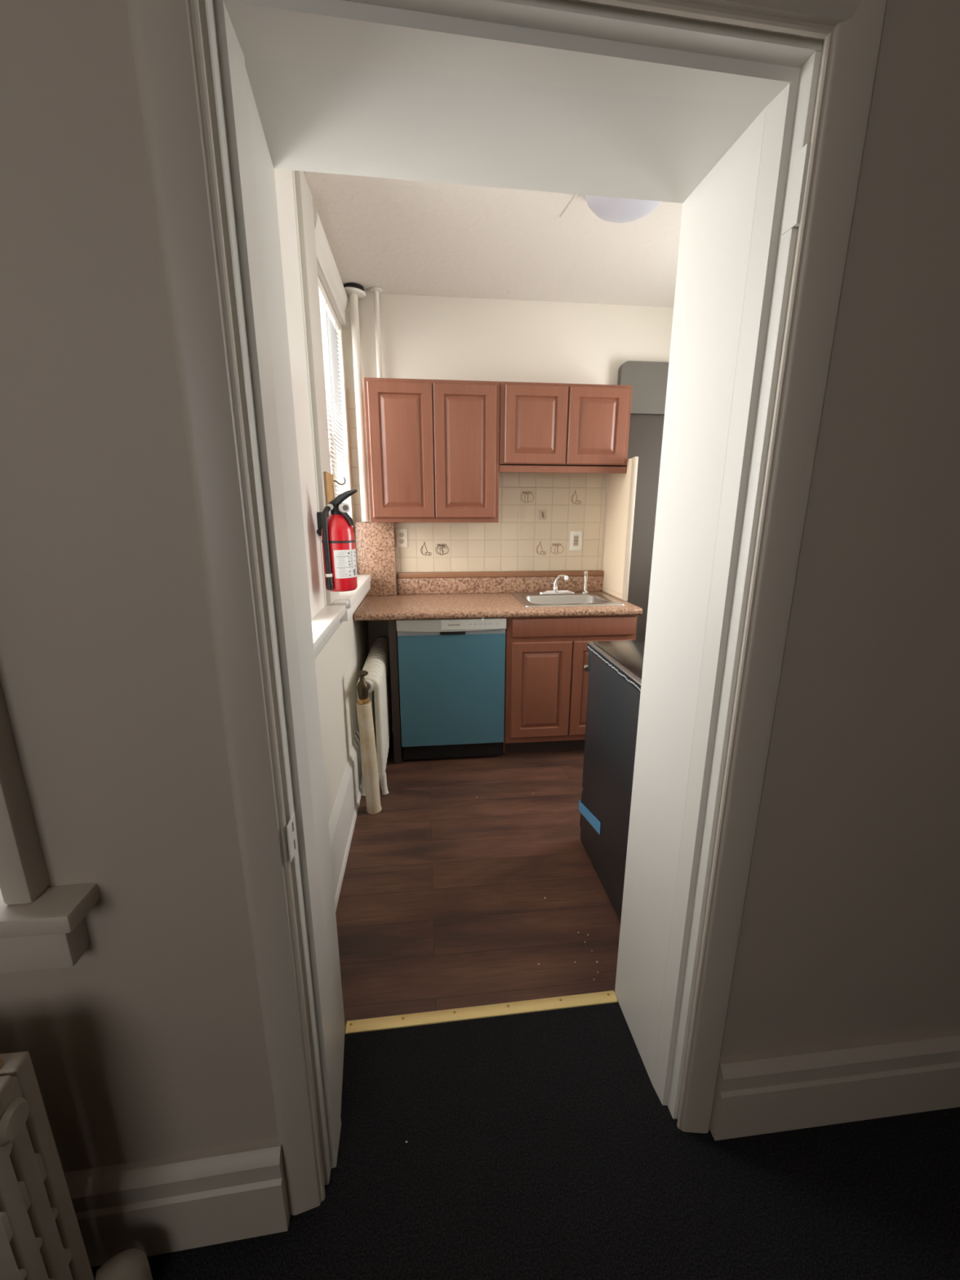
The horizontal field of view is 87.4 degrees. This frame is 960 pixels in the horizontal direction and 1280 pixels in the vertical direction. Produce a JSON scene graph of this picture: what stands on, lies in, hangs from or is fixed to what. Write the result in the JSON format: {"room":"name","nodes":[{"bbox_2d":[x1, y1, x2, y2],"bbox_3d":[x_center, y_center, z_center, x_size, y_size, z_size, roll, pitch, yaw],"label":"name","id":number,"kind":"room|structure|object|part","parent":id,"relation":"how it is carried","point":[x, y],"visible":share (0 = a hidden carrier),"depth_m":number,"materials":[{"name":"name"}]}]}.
{"room":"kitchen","nodes":[
{"label":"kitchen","id":0,"kind":"room"},
{"bbox_2d":[315,272,368,822],"bbox_3d":[-0.731,-0.425,2.106,0.214,2.643,2.224,-1,14,-6],"label":"wall","id":1,"kind":"structure","parent":0,"point":[346,652],"depth_m":2.33,"materials":[{"name":"beige paint"}]},
{"bbox_2d":[274,168,326,618],"bbox_3d":[-0.647,-0.885,1.806,0.015,1.603,0.335,-1,14,-6],"label":"trim","id":2,"kind":"structure","parent":1,"relation":"attached to","point":[285,184],"depth_m":1.81,"materials":[{"name":"white paint"}]},
{"bbox_2d":[293,170,339,604],"bbox_3d":[-0.669,-0.954,2.076,0.032,1.602,0.225,-1,14,-6],"label":"trim","id":3,"kind":"structure","parent":1,"relation":"attached to","point":[304,196],"depth_m":1.97,"materials":[{"name":"grey paint"}]},
{"bbox_2d":[316,511,328,536],"bbox_3d":[-0.638,-0.472,2.043,0.044,0.095,0.066,-1,14,-6],"label":"bracket","id":4,"kind":"object","parent":1,"relation":"attached to","point":[318,513],"visible":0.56,"depth_m":2.03,"materials":[{"name":"black plastic"}]},
{"bbox_2d":[321,488,357,591],"bbox_3d":[-0.554,-0.389,1.966,0.141,0.386,0.127,-8,16,-29],"label":"fire extinguisher","id":5,"kind":"object","parent":4,"relation":"hanging from","point":[338,540],"visible":1,"depth_m":1.92,"materials":[{"name":"red metal"}]},
{"bbox_3d":[-0.524,-0.539,1.917,0.116,0.070,0.033,3,15,11],"label":"lever","id":6,"kind":"part","parent":5,"relation":"part of","materials":[{"name":"black plastic"}]},
{"bbox_3d":[-0.517,-0.473,1.933,0.063,0.066,0.020,2,14,8],"label":"carry handle","id":7,"kind":"part","parent":5,"relation":"part of","materials":[{"name":"black plastic"}]},
{"bbox_2d":[311,604,346,653],"bbox_3d":[-0.613,-0.005,1.670,0.175,0.035,1.038,-1,14,-6],"label":"window sill","id":8,"kind":"structure","parent":1,"relation":"attached to","point":[323,623],"depth_m":1.86,"materials":[{"name":"white paint"}]},
{"bbox_2d":[314,620,342,659],"bbox_3d":[-0.588,-0.017,1.911,0.012,0.060,1.503,-1,14,-6],"label":"trim","id":9,"kind":"structure","parent":1,"relation":"attached to","point":[321,647],"depth_m":1.91,"materials":[{"name":"white paint"}]},
{"bbox_2d":[324,471,334,506],"bbox_3d":[-0.648,-0.648,2.167,0.012,0.140,0.165,-1,14,-6],"label":"block","id":10,"kind":"object","parent":1,"relation":"attached to","point":[328,477],"visible":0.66,"depth_m":2.12,"materials":[{"name":"brown wood"}]},
{"bbox_2d":[325,395,334,493],"bbox_3d":[-0.849,-0.994,2.588,0.041,1.415,0.820,-1,14,-6],"label":"window","id":11,"kind":"structure","parent":1,"relation":"in","point":[329,433],"depth_m":2.94,"materials":[{"name":"white paint"}]},
{"bbox_2d":[313,211,349,328],"bbox_3d":[-0.722,-1.755,2.452,0.046,0.139,0.904,-1,14,-6],"label":"trim","id":12,"kind":"structure","parent":1,"relation":"attached to","point":[328,273],"depth_m":2.35,"materials":[{"name":"white paint"}]},
{"bbox_2d":[317,275,347,502],"bbox_3d":[-0.763,-1.001,2.598,0.037,1.390,0.800,-1,14,-6],"label":"window blind","id":13,"kind":"object","parent":1,"relation":"attached to","point":[330,323],"visible":0.4,"depth_m":2.61,"materials":[{"name":"white paint"}]},
{"bbox_2d":[333,477,346,485],"bbox_3d":[-0.635,-0.713,2.256,0.064,0.036,0.011,-7,16,-26],"label":"hook","id":14,"kind":"object","parent":1,"relation":"attached to","point":[344,477],"visible":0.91,"depth_m":2.26,"materials":[{"name":"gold metal"}]},
{"bbox_2d":[328,727,362,911],"bbox_3d":[-0.579,0.793,2.088,0.032,0.292,1.443,-1,14,-6],"label":"baseboard","id":15,"kind":"structure","parent":1,"relation":"attached to","point":[341,824],"depth_m":2.16,"materials":[{"name":"white paint"}]},
{"bbox_2d":[328,574,370,621],"bbox_3d":[-0.721,-0.244,2.670,0.184,0.088,0.980,-1,14,-6],"label":"window sill","id":16,"kind":"structure","parent":1,"relation":"attached to","point":[352,599],"depth_m":2.43,"materials":[{"name":"white paint"}]},
{"bbox_2d":[0,0,959,1173],"bbox_3d":[0.092,-0.167,0.980,4.309,2.703,0.402,-2,14,-7],"label":"wall","id":17,"kind":"structure","parent":0,"point":[153,1044],"depth_m":0.85,"materials":[{"name":"beige paint"}]},
{"bbox_2d":[0,680,49,904],"bbox_3d":[-0.715,-0.225,0.639,0.042,1.298,0.053,-1,14,-6],"label":"trim","id":18,"kind":"structure","parent":17,"relation":"attached to","point":[24,874],"depth_m":0.76,"materials":[{"name":"beige paint"}]},
{"bbox_2d":[0,916,90,973],"bbox_3d":[-1.096,0.490,0.776,0.882,0.090,0.052,-1,14,-6],"label":"trim","id":19,"kind":"structure","parent":17,"relation":"attached to","point":[24,953],"depth_m":0.80,"materials":[{"name":"beige paint"}]},
{"bbox_2d":[0,882,100,938],"bbox_3d":[-1.103,0.423,0.789,0.953,0.034,0.168,-1,14,-6],"label":"window sill","id":20,"kind":"structure","parent":17,"relation":"attached to","point":[58,909],"depth_m":0.77,"materials":[{"name":"beige paint"}]},
{"bbox_2d":[63,1138,290,1266],"bbox_3d":[-1.184,1.133,0.923,1.588,0.208,0.050,-2,14,-8],"label":"baseboard","id":21,"kind":"structure","parent":17,"relation":"attached to","point":[154,1206],"depth_m":0.98,"materials":[{"name":"beige paint"}]},
{"bbox_2d":[125,0,325,1215],"bbox_3d":[-0.367,0.148,0.801,0.073,2.180,0.030,-1,14,-6],"label":"trim","id":22,"kind":"structure","parent":17,"relation":"attached to","point":[166,37],"depth_m":0.71,"materials":[{"name":"beige paint"}]},
{"bbox_2d":[198,0,341,1185],"bbox_3d":[-0.342,0.184,0.891,0.036,2.066,0.130,-1,14,-6],"label":"trim","id":23,"kind":"structure","parent":17,"relation":"attached to","point":[224,60],"depth_m":0.78,"materials":[{"name":"white paint"}]},
{"bbox_2d":[286,811,297,862],"bbox_3d":[-0.329,0.345,0.880,0.003,0.070,0.047,-1,14,-6],"label":"strike plate","id":24,"kind":"object","parent":17,"relation":"attached to","point":[291,828],"visible":1,"depth_m":0.88,"materials":[{"name":"white paint"}]},
{"bbox_2d":[223,0,823,106],"bbox_3d":[0.063,-0.828,0.678,0.850,0.034,0.130,-1,14,-6],"label":"trim","id":25,"kind":"structure","parent":17,"relation":"attached to","point":[578,44],"depth_m":0.69,"materials":[{"name":"white paint"}]},
{"bbox_2d":[580,0,888,39],"bbox_3d":[0.076,-0.871,0.612,0.967,0.109,0.030,-2,15,-8],"label":"trim","id":26,"kind":"structure","parent":17,"relation":"attached to","point":[817,19],"depth_m":0.67,"materials":[{"name":"beige paint"}]},
{"bbox_2d":[652,51,821,1119],"bbox_3d":[0.471,0.159,0.996,0.037,2.066,0.094,-1,14,-6],"label":"trim","id":27,"kind":"structure","parent":17,"relation":"attached to","point":[788,116],"depth_m":0.91,"materials":[{"name":"white paint"}]},
{"bbox_2d":[676,0,888,1133],"bbox_3d":[0.515,0.116,0.935,0.074,2.180,0.025,-1,14,-6],"label":"trim","id":28,"kind":"structure","parent":17,"relation":"attached to","point":[851,52],"depth_m":0.84,"materials":[{"name":"beige paint"}]},
{"bbox_2d":[781,142,810,235],"bbox_3d":[0.478,-0.676,0.756,0.010,0.100,0.035,-1,14,-6],"label":"door hinge","id":29,"kind":"object","parent":17,"relation":"attached to","point":[799,162],"visible":1,"depth_m":0.75,"materials":[{"name":"white paint"}]},
{"bbox_2d":[709,1028,959,1140],"bbox_3d":[1.373,1.051,1.267,1.655,0.208,0.050,-1,14,-6],"label":"baseboard","id":30,"kind":"structure","parent":17,"relation":"attached to","point":[761,1093],"depth_m":1.19,"materials":[{"name":"beige paint"}]},
{"bbox_2d":[303,171,682,307],"bbox_3d":[0.502,-1.787,1.948,2.900,0.080,2.524,-1,14,-6],"label":"ceiling","id":31,"kind":"structure","parent":0,"point":[393,236],"depth_m":2.34,"materials":[{"name":"white paint"}]},
{"bbox_2d":[343,283,368,521],"bbox_3d":[-0.701,-1.348,2.950,0.123,1.270,0.124,-1,14,-6],"label":"riser pipe","id":32,"kind":"object","parent":31,"relation":"attached to","point":[355,291],"visible":0.94,"depth_m":2.91,"materials":[{"name":"white metal"}]},
{"bbox_2d":[369,287,382,377],"bbox_3d":[-0.587,-1.726,2.888,0.072,0.508,0.072,-1,14,-6],"label":"riser pipe","id":33,"kind":"object","parent":31,"relation":"attached to","point":[375,291],"visible":0.93,"depth_m":2.86,"materials":[{"name":"white metal"}]},
{"bbox_2d":[560,194,578,217],"bbox_3d":[0.374,-1.760,2.006,0.016,0.008,0.252,-3,15,-12],"label":"channel","id":34,"kind":"object","parent":31,"relation":"attached to","point":[575,195],"visible":0.6,"depth_m":2.04,"materials":[{"name":"white paint"}]},
{"bbox_2d":[580,194,662,222],"bbox_3d":[0.552,-1.668,1.884,0.368,0.118,0.368,-1,14,-6],"label":"ceiling light","id":35,"kind":"object","parent":31,"relation":"attached to","point":[615,210],"visible":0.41,"depth_m":1.88,"materials":[{"name":"white glass"}]},
{"bbox_2d":[342,293,673,651],"bbox_3d":[0.377,-0.745,3.366,2.900,2.643,0.120,-1,14,-6],"label":"wall","id":36,"kind":"structure","parent":0,"point":[425,337],"depth_m":3.01,"materials":[{"name":"beige paint"}]},
{"bbox_2d":[363,377,500,522],"bbox_3d":[-0.274,-1.089,2.969,0.744,0.760,0.316,-1,14,-6],"label":"upper cabinet","id":37,"kind":"object","parent":36,"relation":"attached to","point":[433,446],"visible":1,"depth_m":2.82,"materials":[{"name":"brown wood"}]},
{"bbox_3d":[-0.436,-1.051,2.806,0.348,0.714,0.018,-1,14,-6],"label":"door","id":38,"kind":"part","parent":37,"relation":"part of","materials":[{"name":"brown wood"}]},
{"bbox_3d":[-0.083,-1.060,2.844,0.349,0.714,0.018,-1,14,-6],"label":"door","id":39,"kind":"part","parent":37,"relation":"part of","materials":[{"name":"brown wood"}]},
{"bbox_2d":[346,389,606,572],"bbox_3d":[0.009,-0.982,3.202,1.635,1.085,0.019,-1,14,-6],"label":"wall tile","id":40,"kind":"structure","parent":36,"relation":"attached to","point":[571,501],"depth_m":3.28,"materials":[{"name":"beige tile"}]},
{"bbox_2d":[395,528,407,547],"bbox_3d":[-0.502,-0.653,3.215,0.074,0.120,0.009,-1,14,-6],"label":"outlet","id":41,"kind":"object","parent":40,"relation":"attached to","point":[401,533],"visible":1,"depth_m":3.21,"materials":[{"name":"beige plastic"}]},
{"bbox_2d":[399,532,404,537],"bbox_3d":[-0.502,-0.672,3.207,0.033,0.033,0.002,-1,14,-6],"label":"receptacle","id":42,"kind":"object","parent":41,"relation":"attached to","point":[401,534],"depth_m":3.21,"materials":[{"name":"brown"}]},
{"bbox_2d":[399,538,404,543],"bbox_3d":[-0.502,-0.633,3.217,0.033,0.033,0.002,-1,14,-6],"label":"receptacle","id":43,"kind":"object","parent":41,"relation":"attached to","point":[401,540],"depth_m":3.22,"materials":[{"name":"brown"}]},
{"bbox_2d":[420,542,431,555],"bbox_3d":[-0.350,-0.591,3.252,0.071,0.090,0.001,-1,14,-6],"label":"print","id":44,"kind":"object","parent":40,"relation":"attached to","point":[425,547],"depth_m":3.25,"materials":[{"name":"brown tile"}]},
{"bbox_2d":[435,542,448,555],"bbox_3d":[-0.245,-0.589,3.265,0.089,0.080,0.001,-1,14,-6],"label":"print","id":45,"kind":"object","parent":40,"relation":"attached to","point":[441,548],"depth_m":3.26,"materials":[{"name":"brown tile"}]},
{"bbox_2d":[520,490,533,503],"bbox_3d":[0.305,-0.923,3.241,0.089,0.080,0.001,-1,14,-6],"label":"print","id":46,"kind":"object","parent":40,"relation":"attached to","point":[526,496],"depth_m":3.24,"materials":[{"name":"brown tile"}]},
{"bbox_2d":[536,541,546,555],"bbox_3d":[0.407,-0.610,3.333,0.071,0.090,0.001,-1,14,-6],"label":"print","id":47,"kind":"object","parent":40,"relation":"attached to","point":[540,545],"depth_m":3.33,"materials":[{"name":"brown tile"}]},
{"bbox_2d":[538,510,546,519],"bbox_3d":[0.409,-0.814,3.268,0.051,0.060,0.024,-1,14,-6],"label":"hook","id":48,"kind":"object","parent":40,"relation":"attached to","point":[542,513],"visible":1,"depth_m":3.27,"materials":[{"name":"beige"}]},
{"bbox_2d":[550,542,563,554],"bbox_3d":[0.514,-0.608,3.346,0.089,0.080,0.001,-1,14,-6],"label":"print","id":49,"kind":"object","parent":40,"relation":"attached to","point":[555,548],"depth_m":3.35,"materials":[{"name":"brown tile"}]},
{"bbox_2d":[568,530,582,550],"bbox_3d":[0.638,-0.661,3.342,0.084,0.128,0.009,-1,14,-6],"label":"outlet","id":50,"kind":"object","parent":40,"relation":"attached to","point":[575,536],"visible":1,"depth_m":3.34,"materials":[{"name":"white plastic"}]},
{"bbox_2d":[573,535,578,546],"bbox_3d":[0.638,-0.660,3.339,0.034,0.068,0.002,-1,14,-6],"label":"receptacle","id":51,"kind":"object","parent":50,"relation":"attached to","point":[575,538],"depth_m":3.34,"materials":[{"name":"white plastic"}]},
{"bbox_2d":[570,489,581,504],"bbox_3d":[0.628,-0.932,3.276,0.071,0.090,0.001,-1,14,-6],"label":"print","id":52,"kind":"object","parent":40,"relation":"attached to","point":[575,495],"depth_m":3.28,"materials":[{"name":"brown tile"}]},
{"bbox_2d":[498,381,632,473],"bbox_3d":[0.475,-1.245,3.014,0.760,0.477,0.316,-1,14,-6],"label":"upper cabinet","id":53,"kind":"object","parent":36,"relation":"attached to","point":[544,427],"visible":0.94,"depth_m":2.86,"materials":[{"name":"brown wood"}]},
{"bbox_3d":[0.318,-1.219,2.848,0.356,0.414,0.018,-1,14,-6],"label":"door","id":54,"kind":"part","parent":53,"relation":"part of","materials":[{"name":"brown wood"}]},
{"bbox_3d":[0.676,-1.228,2.886,0.344,0.414,0.018,-1,14,-6],"label":"door","id":55,"kind":"part","parent":53,"relation":"part of","materials":[{"name":"brown wood"}]},
{"bbox_2d":[90,731,959,1279],"bbox_3d":[0.104,1.206,1.190,4.200,0.060,5.175,-1,14,-6],"label":"floor","id":56,"kind":"structure","parent":0,"point":[540,1145],"depth_m":1.20,"materials":[{"name":"black carpet"}]},
{"bbox_2d":[0,1051,94,1279],"bbox_3d":[-0.958,0.949,0.707,0.628,0.676,0.210,-1,14,-6],"label":"radiator","id":57,"kind":"object","parent":56,"relation":"on","point":[41,1238],"visible":1,"depth_m":0.74,"materials":[{"name":"white metal"}]},
{"bbox_2d":[0,1058,2,1069],"bbox_3d":[-0.694,0.609,0.717,0.019,0.021,0.018,-1,14,-6],"label":"air vent","id":58,"kind":"object","parent":57,"relation":"attached to","point":[1,1060],"depth_m":0.72,"materials":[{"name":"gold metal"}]},
{"bbox_2d":[95,1248,152,1279],"bbox_3d":[-0.642,1.172,0.911,0.072,0.141,0.051,-10,17,-34],"label":"pipe","id":59,"kind":"object","parent":56,"relation":"on","point":[131,1264],"visible":1,"depth_m":0.90,"materials":[{"name":"white metal"}]},
{"bbox_2d":[355,670,382,813],"bbox_3d":[-0.537,0.486,2.440,0.093,0.721,0.162,-1,14,-6],"label":"pipe","id":60,"kind":"object","parent":56,"relation":"on","point":[364,711],"visible":1,"depth_m":2.38,"materials":[{"name":"metal"}]},
{"bbox_3d":[-0.545,0.156,2.315,0.058,0.019,0.058,-1,14,-6],"label":"handle","id":61,"kind":"part","parent":60,"relation":"part of","materials":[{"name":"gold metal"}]},
{"bbox_2d":[356,636,392,795],"bbox_3d":[-0.592,0.394,2.931,0.143,0.655,0.841,-1,14,-6],"label":"radiator","id":62,"kind":"object","parent":56,"relation":"on","point":[377,664],"visible":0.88,"depth_m":2.65,"materials":[{"name":"white metal"}]},
{"bbox_3d":[-0.596,0.754,2.614,0.052,0.115,0.039,-14,20,-43],"label":"leg","id":63,"kind":"part","parent":62,"relation":"part of","materials":[{"name":"beige paint"}]},
{"bbox_3d":[-0.504,0.752,2.624,0.052,0.115,0.039,9,17,31],"label":"leg","id":64,"kind":"part","parent":62,"relation":"part of","materials":[{"name":"beige paint"}]},
{"bbox_2d":[387,619,403,764],"bbox_3d":[-0.510,0.237,3.105,0.042,0.866,0.565,-1,14,-6],"label":"end panel","id":65,"kind":"object","parent":56,"relation":"on","point":[393,633],"visible":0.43,"depth_m":2.83,"materials":[{"name":"brown wood"}]},
{"bbox_2d":[395,617,506,759],"bbox_3d":[-0.185,0.234,3.125,0.600,0.864,0.596,-1,14,-6],"label":"dishwasher","id":66,"kind":"object","parent":56,"relation":"on","point":[452,671],"visible":1,"depth_m":2.84,"materials":[{"name":"blue metal"}]},
{"bbox_3d":[-0.153,-0.081,2.749,0.600,0.068,0.016,-1,14,-6],"label":"control panel","id":67,"kind":"part","parent":66,"relation":"part of","materials":[{"name":"silver metal"}]},
{"bbox_2d":[403,742,502,759],"bbox_3d":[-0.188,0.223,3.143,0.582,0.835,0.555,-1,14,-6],"label":"kick plate","id":68,"kind":"object","parent":66,"relation":"in","point":[486,748],"depth_m":2.97,"materials":[{"name":"black"}]},
{"bbox_2d":[345,990,617,1034],"bbox_3d":[0.015,1.095,1.484,0.802,0.008,0.037,-2,14,-7],"label":"threshold strip","id":69,"kind":"object","parent":56,"relation":"on","point":[606,997],"visible":1,"depth_m":1.48,"materials":[{"name":"gold metal"}]},
{"bbox_2d":[502,614,637,753],"bbox_3d":[0.492,0.211,3.215,0.757,0.866,0.618,-1,14,-6],"label":"base cabinet","id":70,"kind":"object","parent":56,"relation":"on","point":[546,680],"visible":0.63,"depth_m":2.89,"materials":[{"name":"brown wood"}]},
{"bbox_2d":[354,570,642,620],"bbox_3d":[0.090,-0.287,3.041,1.593,0.180,0.652,-1,14,-6],"label":"countertop","id":71,"kind":"structure","parent":70,"relation":"on","point":[420,597],"depth_m":3.19,"materials":[{"name":"brown stone"}]},
{"bbox_2d":[353,521,396,595],"bbox_3d":[-0.664,-0.516,3.208,0.245,0.462,0.054,-1,14,-6],"label":"panel","id":72,"kind":"object","parent":71,"relation":"on","point":[375,542],"visible":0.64,"depth_m":3.18,"materials":[{"name":"brown stone"}]},
{"bbox_2d":[538,574,574,594],"bbox_3d":[0.514,-0.362,3.253,0.240,0.134,0.148,-1,14,-6],"label":"faucet","id":73,"kind":"object","parent":71,"relation":"on","point":[555,590],"visible":1,"depth_m":3.29,"materials":[{"name":"silver metal"}]},
{"bbox_3d":[0.483,-0.353,3.305,0.063,0.055,0.036,1,14,3],"label":"handle","id":74,"kind":"part","parent":73,"relation":"part of","materials":[{"name":"silver metal"}]},
{"bbox_3d":[0.509,-0.319,3.314,0.240,0.020,0.050,-1,14,-6],"label":"deck plate","id":75,"kind":"part","parent":73,"relation":"part of","materials":[{"name":"silver metal"}]},
{"bbox_3d":[0.515,-0.368,3.254,0.033,0.123,0.129,-6,15,-22],"label":"spout","id":76,"kind":"part","parent":73,"relation":"part of","materials":[{"name":"silver metal"}]},
{"bbox_2d":[511,591,624,607],"bbox_3d":[0.529,-0.188,3.152,0.594,0.156,0.488,-1,14,-6],"label":"sink","id":77,"kind":"object","parent":71,"relation":"in","point":[530,599],"visible":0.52,"depth_m":3.27,"materials":[{"name":"silver metal"}]},
{"bbox_2d":[581,570,588,593],"bbox_3d":[0.698,-0.384,3.319,0.044,0.146,0.044,-1,14,-6],"label":"sprayer","id":78,"kind":"object","parent":77,"relation":"on","point":[585,575],"visible":1,"depth_m":3.31,"materials":[{"name":"silver metal"}]},
{"bbox_2d":[602,456,638,600],"bbox_3d":[0.867,-0.691,3.155,0.021,0.831,0.418,-1,14,-6],"label":"panel","id":79,"kind":"object","parent":71,"relation":"on","point":[621,491],"visible":0.91,"depth_m":3.11,"materials":[{"name":"beige laminate"}]},
{"bbox_3d":[0.887,-0.645,2.975,0.021,0.831,0.045,-1,14,-6],"label":"edge trim","id":80,"kind":"part","parent":79,"relation":"part of","materials":[{"name":"beige"}]},
{"bbox_3d":[0.352,0.292,2.908,0.346,0.580,0.018,-1,14,-6],"label":"door","id":81,"kind":"part","parent":70,"relation":"part of","materials":[{"name":"brown wood"}]},
{"bbox_3d":[0.534,-0.075,2.835,0.714,0.104,0.018,-1,14,-6],"label":"drawer","id":82,"kind":"part","parent":70,"relation":"part of","materials":[{"name":"brown wood"}]},
{"bbox_3d":[0.706,0.283,2.946,0.347,0.580,0.018,-1,14,-6],"label":"door","id":83,"kind":"part","parent":70,"relation":"part of","materials":[{"name":"brown wood"}]},
{"bbox_2d":[579,640,644,921],"bbox_3d":[0.848,0.462,1.874,0.751,1.045,0.767,-1,14,-6],"label":"stove","id":84,"kind":"object","parent":56,"relation":"on","point":[615,668],"visible":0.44,"depth_m":1.86,"materials":[{"name":"black metal"}]},
{"bbox_3d":[0.814,0.747,2.272,0.730,0.187,0.029,-1,14,-6],"label":"drawer","id":85,"kind":"part","parent":84,"relation":"part of","materials":[{"name":"black metal"}]},
{"bbox_3d":[0.809,0.108,2.155,0.751,0.021,0.043,-1,14,-6],"label":"handle","id":86,"kind":"part","parent":84,"relation":"part of","materials":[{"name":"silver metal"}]},
{"bbox_3d":[0.814,0.391,2.184,0.726,0.530,0.034,-1,14,-6],"label":"oven door","id":87,"kind":"part","parent":84,"relation":"part of","materials":[{"name":"black metal"}]},
{"bbox_3d":[0.814,0.080,2.109,0.734,0.099,0.044,-1,14,-6],"label":"control panel","id":88,"kind":"part","parent":84,"relation":"part of","materials":[{"name":"black metal"}]},
{"bbox_2d":[578,800,600,835],"bbox_3d":[0.477,0.743,2.112,0.041,0.126,0.268,-1,14,-6],"label":"tape","id":89,"kind":"object","parent":84,"relation":"attached to","point":[593,821],"visible":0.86,"depth_m":2.09,"materials":[{"name":"blue plastic"}]},
{"bbox_2d":[587,646,640,690],"bbox_3d":[0.480,0.112,1.733,0.001,0.012,0.688,-1,14,-6],"label":"stovetop","id":90,"kind":"object","parent":84,"relation":"attached to","point":[628,678],"depth_m":1.77,"materials":[{"name":"grey glass"}]},
{"bbox_3d":[0.852,0.101,1.765,0.742,0.028,0.735,-1,14,-6],"label":"cooktop frame","id":91,"kind":"part","parent":84,"relation":"part of","materials":[{"name":"grey metal"}]},
{"bbox_2d":[592,640,644,679],"bbox_3d":[0.849,0.079,1.782,0.706,0.004,0.659,-1,14,-6],"label":"cooktop","id":92,"kind":"object","parent":84,"relation":"in","point":[628,655],"depth_m":1.88,"materials":[{"name":"black glass"}]},
{"bbox_2d":[617,360,668,639],"bbox_3d":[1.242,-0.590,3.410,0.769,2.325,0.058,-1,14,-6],"label":"refrigerator","id":93,"kind":"object","parent":56,"relation":"on","point":[648,380],"visible":0.16,"depth_m":3.23,"materials":[{"name":"grey paint"}]}
]}

